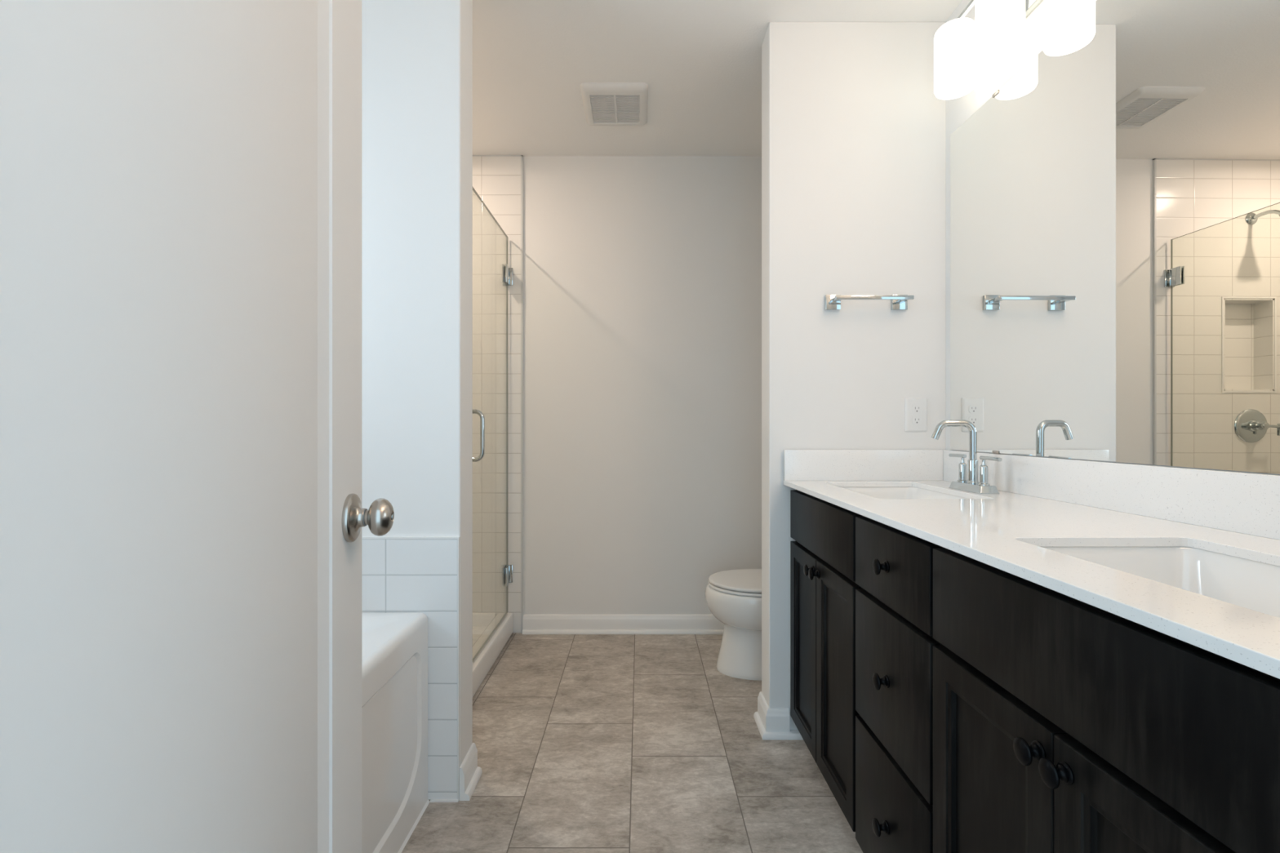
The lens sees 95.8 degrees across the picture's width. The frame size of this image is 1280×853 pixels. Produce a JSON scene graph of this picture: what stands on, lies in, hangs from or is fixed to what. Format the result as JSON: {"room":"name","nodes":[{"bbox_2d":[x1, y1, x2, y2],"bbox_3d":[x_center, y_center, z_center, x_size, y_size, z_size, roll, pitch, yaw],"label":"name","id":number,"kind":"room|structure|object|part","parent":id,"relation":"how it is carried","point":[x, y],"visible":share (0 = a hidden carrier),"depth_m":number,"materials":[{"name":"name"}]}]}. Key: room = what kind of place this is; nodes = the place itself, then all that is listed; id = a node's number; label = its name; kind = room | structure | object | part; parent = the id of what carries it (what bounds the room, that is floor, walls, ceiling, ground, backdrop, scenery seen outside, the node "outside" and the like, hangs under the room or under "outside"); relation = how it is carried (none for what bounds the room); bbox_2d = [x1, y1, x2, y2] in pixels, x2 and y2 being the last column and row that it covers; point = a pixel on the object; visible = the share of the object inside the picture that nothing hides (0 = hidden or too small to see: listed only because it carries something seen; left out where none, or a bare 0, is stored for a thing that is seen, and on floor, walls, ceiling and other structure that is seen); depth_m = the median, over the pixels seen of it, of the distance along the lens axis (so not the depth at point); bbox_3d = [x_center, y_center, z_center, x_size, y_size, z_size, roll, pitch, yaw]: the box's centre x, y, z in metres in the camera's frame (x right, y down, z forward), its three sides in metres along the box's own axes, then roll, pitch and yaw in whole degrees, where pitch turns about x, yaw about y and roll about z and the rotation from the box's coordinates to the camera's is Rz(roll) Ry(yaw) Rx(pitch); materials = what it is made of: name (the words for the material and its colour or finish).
{"room":"bathroom","nodes":[
{"label":"bathroom","id":0,"kind":"room"},
{"bbox_2d":[361,0,472,802],"bbox_3d":[-1.030,-0.163,1.703,1.039,2.445,0.148,0,0,0],"label":"wall partition","id":1,"kind":"structure","parent":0,"point":[417,55],"depth_m":1.65,"materials":[{"name":"white paint"}]},
{"bbox_3d":[-1.025,0.687,1.639,1.028,0.746,0.011,0,0,0],"label":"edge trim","id":2,"kind":"part","parent":1,"relation":"part of","materials":[{"name":"white tile"}]},
{"bbox_2d":[472,155,761,633],"bbox_3d":[-0.210,-0.163,3.023,2.920,2.445,0.133,0,0,0],"label":"wall","id":3,"kind":"structure","parent":0,"point":[634,296],"depth_m":2.97,"materials":[{"name":"white paint"}]},
{"bbox_2d":[472,186,512,661],"bbox_3d":[-0.676,-0.006,2.582,0.137,1.907,0.754,0,0,0],"label":"shower door","id":4,"kind":"structure","parent":3,"relation":"attached to","point":[507,272],"depth_m":2.92,"materials":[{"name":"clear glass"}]},
{"bbox_3d":[-0.676,0.038,2.262,0.137,0.206,0.017,0,0,0],"label":"pull handle","id":5,"kind":"part","parent":4,"relation":"part of","materials":[{"name":"silver metal"}]},
{"bbox_3d":[-0.676,0.755,2.957,0.052,0.090,0.006,0,0,0],"label":"wall plate","id":6,"kind":"part","parent":4,"relation":"part of","materials":[{"name":"silver metal"}]},
{"bbox_3d":[-0.676,-0.763,2.957,0.052,0.090,0.006,0,0,0],"label":"wall plate","id":7,"kind":"part","parent":4,"relation":"part of","materials":[{"name":"silver metal"}]},
{"bbox_3d":[-0.604,-0.162,2.964,0.009,2.444,0.012,0,0,0],"label":"edge trim","id":8,"kind":"part","parent":3,"relation":"part of","materials":[{"name":"grey"}]},
{"bbox_2d":[522,614,724,634],"bbox_3d":[0.219,1.014,2.955,1.635,0.092,0.029,0,0,0],"label":"baseboard","id":9,"kind":"structure","parent":3,"relation":"attached to","point":[531,624],"depth_m":2.96,"materials":[{"name":"white wood"}]},
{"bbox_2d":[401,633,862,852],"bbox_3d":[-0.210,1.110,0.945,2.920,0.100,4.290,0,0,0],"label":"floor","id":10,"kind":"structure","parent":0,"point":[584,743],"depth_m":1.80,"materials":[{"name":"grey tile"}]},
{"bbox_2d":[361,612,430,852],"bbox_3d":[-1.065,0.793,0.889,0.945,0.533,1.488,0,0,0],"label":"bathtub","id":11,"kind":"object","parent":10,"relation":"on","point":[394,673],"visible":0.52,"depth_m":1.44,"materials":[{"name":"white plastic"}]},
{"bbox_2d":[361,612,420,662],"bbox_3d":[-1.079,0.727,0.889,0.917,0.400,1.488,0,0,0],"label":"basin","id":12,"kind":"object","parent":11,"relation":"in","point":[378,628],"depth_m":1.51,"materials":[{"name":"white ceramic"}]},
{"bbox_2d":[459,742,482,800],"bbox_3d":[-0.496,1.014,1.702,0.029,0.092,0.131,0,0,0],"label":"baseboard","id":13,"kind":"structure","parent":10,"relation":"on","point":[470,773],"depth_m":1.68,"materials":[{"name":"white wood"}]},
{"bbox_2d":[472,612,513,697],"bbox_3d":[-1.093,1.008,2.369,0.891,0.105,1.181,0,0,0],"label":"shower tray","id":14,"kind":"object","parent":10,"relation":"on","point":[483,623],"visible":0.07,"depth_m":2.66,"materials":[{"name":"white plastic"}]},
{"bbox_2d":[705,568,761,680],"bbox_3d":[0.656,0.686,2.530,0.741,0.747,0.414,0,0,0],"label":"toilet","id":15,"kind":"object","parent":10,"relation":"on","point":[734,597],"visible":0.38,"depth_m":2.43,"materials":[{"name":"white ceramic"}]},
{"bbox_3d":[0.537,0.691,2.530,0.476,0.011,0.356,0,0,0],"label":"seat","id":16,"kind":"part","parent":15,"relation":"part of","materials":[{"name":"white plastic"}]},
{"bbox_3d":[0.546,0.673,2.530,0.488,0.016,0.352,0,0,0],"label":"lid","id":17,"kind":"part","parent":15,"relation":"part of","materials":[{"name":"white plastic"}]},
{"bbox_2d":[790,489,862,831],"bbox_3d":[0.767,0.631,1.692,0.560,0.858,0.571,0,0,-1],"label":"base cabinet","id":18,"kind":"object","parent":10,"relation":"on","point":[823,585],"visible":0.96,"depth_m":1.63,"materials":[{"name":"brown wood"}]},
{"bbox_3d":[0.523,0.690,1.833,0.019,0.596,0.276,0,0,-1],"label":"door","id":19,"kind":"part","parent":18,"relation":"part of","materials":[{"name":"brown wood"}]},
{"bbox_3d":[0.501,0.428,1.717,0.028,0.034,0.034,0,0,-1],"label":"knob","id":20,"kind":"part","parent":18,"relation":"part of","materials":[{"name":"black metal"}]},
{"bbox_3d":[0.501,0.428,1.669,0.028,0.034,0.034,0,0,-1],"label":"knob","id":21,"kind":"part","parent":18,"relation":"part of","materials":[{"name":"black metal"}]},
{"bbox_3d":[0.526,0.690,1.550,0.019,0.596,0.284,0,0,-1],"label":"door","id":22,"kind":"part","parent":18,"relation":"part of","materials":[{"name":"brown wood"}]},
{"bbox_2d":[855,515,942,852],"bbox_3d":[0.772,0.631,1.223,0.560,0.858,0.364,0,0,-1],"label":"base cabinet","id":23,"kind":"object","parent":10,"relation":"on","point":[895,641],"visible":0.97,"depth_m":1.20,"materials":[{"name":"brown wood"}]},
{"bbox_3d":[0.506,0.846,1.218,0.028,0.034,0.034,0,0,-1],"label":"knob","id":24,"kind":"part","parent":23,"relation":"part of","materials":[{"name":"black metal"}]},
{"bbox_3d":[0.506,0.538,1.218,0.028,0.034,0.034,0,0,-1],"label":"knob","id":25,"kind":"part","parent":23,"relation":"part of","materials":[{"name":"black metal"}]},
{"bbox_3d":[0.506,0.296,1.218,0.028,0.034,0.034,0,0,-1],"label":"knob","id":26,"kind":"part","parent":23,"relation":"part of","materials":[{"name":"black metal"}]},
{"bbox_3d":[0.530,0.846,1.218,0.019,0.297,0.352,0,0,-1],"label":"drawer","id":27,"kind":"part","parent":23,"relation":"part of","materials":[{"name":"brown wood"}]},
{"bbox_3d":[0.530,0.538,1.218,0.019,0.292,0.352,0,0,-1],"label":"drawer","id":28,"kind":"part","parent":23,"relation":"part of","materials":[{"name":"brown wood"}]},
{"bbox_3d":[0.530,0.298,1.218,0.019,0.161,0.352,0,0,-1],"label":"drawer","id":29,"kind":"part","parent":23,"relation":"part of","materials":[{"name":"brown wood"}]},
{"bbox_2d":[933,546,1279,852],"bbox_3d":[0.778,0.631,0.738,0.560,0.858,0.606,0,0,-1],"label":"base cabinet","id":30,"kind":"object","parent":10,"relation":"on","point":[1062,723],"visible":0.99,"depth_m":0.69,"materials":[{"name":"brown wood"}]},
{"bbox_3d":[0.533,0.690,0.886,0.019,0.596,0.295,0,0,-1],"label":"door","id":31,"kind":"part","parent":30,"relation":"part of","materials":[{"name":"brown wood"}]},
{"bbox_3d":[0.511,0.428,0.761,0.028,0.034,0.034,0,0,-1],"label":"knob","id":32,"kind":"part","parent":30,"relation":"part of","materials":[{"name":"black metal"}]},
{"bbox_2d":[783,449,1279,679],"bbox_3d":[0.777,0.141,1.200,0.557,0.120,1.556,0,0,-1],"label":"countertop","id":33,"kind":"structure","parent":30,"relation":"on","point":[1040,502],"depth_m":1.06,"materials":[{"name":"white stone"}]},
{"bbox_2d":[841,486,966,498],"bbox_3d":[0.755,0.276,1.687,0.342,0.148,0.478,0,0,-1],"label":"sink","id":34,"kind":"object","parent":33,"relation":"in","point":[892,492],"visible":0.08,"depth_m":1.90,"materials":[{"name":"white ceramic"}]},
{"bbox_2d":[931,419,1002,493],"bbox_3d":[0.952,0.084,1.651,0.152,0.203,0.190,0,0,-40],"label":"faucet","id":35,"kind":"object","parent":33,"relation":"on","point":[972,485],"visible":1,"depth_m":1.64,"materials":[{"name":"silver metal"}]},
{"bbox_3d":[0.900,0.041,1.660,0.121,0.117,0.020,0,0,10],"label":"spout","id":36,"kind":"part","parent":35,"relation":"part of","materials":[{"name":"silver metal"}]},
{"bbox_3d":[0.949,0.089,1.729,0.010,0.011,0.078,0,0,-1],"label":"lever","id":37,"kind":"part","parent":35,"relation":"part of","materials":[{"name":"silver metal"}]},
{"bbox_3d":[0.950,0.129,1.702,0.030,0.070,0.030,0,0,-1],"label":"handle","id":38,"kind":"part","parent":35,"relation":"part of","materials":[{"name":"silver metal"}]},
{"bbox_3d":[0.950,0.130,1.651,0.031,0.068,0.031,0,0,-1],"label":"spout","id":39,"kind":"part","parent":35,"relation":"part of","materials":[{"name":"silver metal"}]},
{"bbox_3d":[0.950,0.175,1.651,0.055,0.021,0.158,0,0,-1],"label":"plate","id":40,"kind":"part","parent":35,"relation":"part of","materials":[{"name":"silver metal"}]},
{"bbox_3d":[0.951,0.129,1.600,0.030,0.070,0.030,0,0,-1],"label":"handle","id":41,"kind":"part","parent":35,"relation":"part of","materials":[{"name":"silver metal"}]},
{"bbox_3d":[0.952,0.089,1.573,0.012,0.011,0.079,0,0,-4],"label":"lever","id":42,"kind":"part","parent":35,"relation":"part of","materials":[{"name":"silver metal"}]},
{"bbox_2d":[1041,546,1279,617],"bbox_3d":[0.766,0.276,0.745,0.342,0.148,0.478,0,0,-1],"label":"sink","id":43,"kind":"object","parent":33,"relation":"in","point":[1254,585],"visible":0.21,"depth_m":0.94,"materials":[{"name":"white ceramic"}]},
{"bbox_3d":[0.512,0.428,0.713,0.028,0.034,0.034,0,0,-1],"label":"knob","id":44,"kind":"part","parent":30,"relation":"part of","materials":[{"name":"black metal"}]},
{"bbox_3d":[0.537,0.690,0.586,0.019,0.596,0.300,0,0,-1],"label":"door","id":45,"kind":"part","parent":30,"relation":"part of","materials":[{"name":"brown wood"}]},
{"bbox_2d":[472,0,962,155],"bbox_3d":[-0.210,-1.435,1.555,2.920,0.100,3.070,0,0,0],"label":"ceiling","id":46,"kind":"structure","parent":0,"point":[700,61],"depth_m":2.22,"materials":[{"name":"white paint"}]},
{"bbox_2d":[580,82,648,125],"bbox_3d":[-0.105,-1.375,2.490,0.276,0.021,0.310,0,0,0],"label":"exhaust fan","id":47,"kind":"object","parent":46,"relation":"attached to","point":[605,104],"visible":1,"depth_m":2.45,"materials":[{"name":"white plastic"}]},
{"bbox_2d":[590,94,639,123],"bbox_3d":[-0.105,-1.369,2.497,0.204,0.008,0.224,0,0,0],"label":"grille","id":48,"kind":"object","parent":47,"relation":"attached to","point":[604,108],"depth_m":2.49,"materials":[{"name":"white plastic"}]},
{"bbox_2d":[761,22,946,729],"bbox_3d":[0.796,-0.163,2.045,0.707,2.445,0.125,0,0,0],"label":"wall","id":49,"kind":"structure","parent":0,"point":[854,122],"depth_m":1.98,"materials":[{"name":"white paint"}]},
{"bbox_2d":[753,691,803,739],"bbox_3d":[0.493,1.014,2.030,0.158,0.092,0.154,0,0,0],"label":"baseboard","id":50,"kind":"structure","parent":49,"relation":"attached to","point":[771,723],"depth_m":1.97,"materials":[{"name":"white wood"}]},
{"bbox_3d":[0.541,1.050,1.968,0.062,0.020,0.029,0,0,0],"label":"shoe moulding","id":51,"kind":"part","parent":50,"relation":"part of","materials":[{"name":"white wood"}]},
{"bbox_2d":[824,294,914,310],"bbox_3d":[0.771,-0.421,1.944,0.278,0.050,0.076,0,0,0],"label":"towel bar","id":52,"kind":"object","parent":49,"relation":"attached to","point":[832,302],"visible":1,"depth_m":1.96,"materials":[{"name":"silver metal"}]},
{"bbox_3d":[0.658,-0.424,1.940,0.018,0.011,0.057,0,0,0],"label":"post","id":53,"kind":"part","parent":52,"relation":"part of","materials":[{"name":"silver metal"}]},
{"bbox_3d":[0.885,-0.424,1.940,0.018,0.011,0.057,0,0,0],"label":"post","id":54,"kind":"part","parent":52,"relation":"part of","materials":[{"name":"silver metal"}]},
{"bbox_2d":[904,397,927,431],"bbox_3d":[0.946,-0.038,1.978,0.077,0.117,0.008,0,0,0],"label":"wall outlet","id":55,"kind":"object","parent":49,"relation":"attached to","point":[915,408],"visible":1,"depth_m":1.98,"materials":[{"name":"white plastic"}]},
{"bbox_2d":[911,416,921,424],"bbox_3d":[0.946,-0.019,1.975,0.033,0.029,0.002,0,0,0],"label":"receptacle","id":56,"kind":"object","parent":55,"relation":"attached to","point":[915,420],"depth_m":1.97,"materials":[{"name":"white plastic"}]},
{"bbox_2d":[911,404,921,413],"bbox_3d":[0.946,-0.058,1.975,0.033,0.029,0.002,0,0,0],"label":"receptacle","id":57,"kind":"object","parent":55,"relation":"attached to","point":[915,408],"depth_m":1.97,"materials":[{"name":"white plastic"}]},
{"bbox_2d":[946,0,1279,475],"bbox_3d":[1.113,-0.163,1.541,0.120,2.445,3.100,0,0,-1],"label":"wall","id":58,"kind":"structure","parent":0,"point":[1050,18],"depth_m":1.73,"materials":[{"name":"white paint"}]},
{"bbox_2d":[933,0,1043,99],"bbox_3d":[0.976,-1.149,1.537,0.153,0.271,0.541,0,0,-1],"label":"vanity light","id":59,"kind":"object","parent":58,"relation":"attached to","point":[998,28],"visible":1,"depth_m":1.70,"materials":[{"name":"white glass"}]},
{"bbox_3d":[0.954,-1.108,1.751,0.113,0.188,0.113,0,0,-1],"label":"lamp shade","id":60,"kind":"part","parent":59,"relation":"part of","materials":[{"name":"white glass"}]},
{"bbox_3d":[0.956,-1.108,1.537,0.113,0.188,0.113,0,0,-1],"label":"lamp shade","id":61,"kind":"part","parent":59,"relation":"part of","materials":[{"name":"white glass"}]},
{"bbox_2d":[950,0,1279,474],"bbox_3d":[1.053,-0.449,1.192,0.009,1.061,1.504,0,0,-1],"label":"wall mirror","id":62,"kind":"object","parent":58,"relation":"attached to","point":[1115,203],"visible":1,"depth_m":1.25,"materials":[{"name":"grey mirror"}]},
{"bbox_3d":[-0.210,-0.162,0.080,2.920,2.445,0.120,0,0,0],"label":"wall","id":63,"kind":"structure","parent":0,"visible":0},
{"bbox_2d":[0,0,394,852],"bbox_3d":[-0.352,0.037,0.518,0.095,2.025,0.772,0,0,-10],"label":"door","id":64,"kind":"structure","parent":63,"relation":"in","point":[183,517],"depth_m":0.46,"materials":[{"name":"white paint"}]}
]}

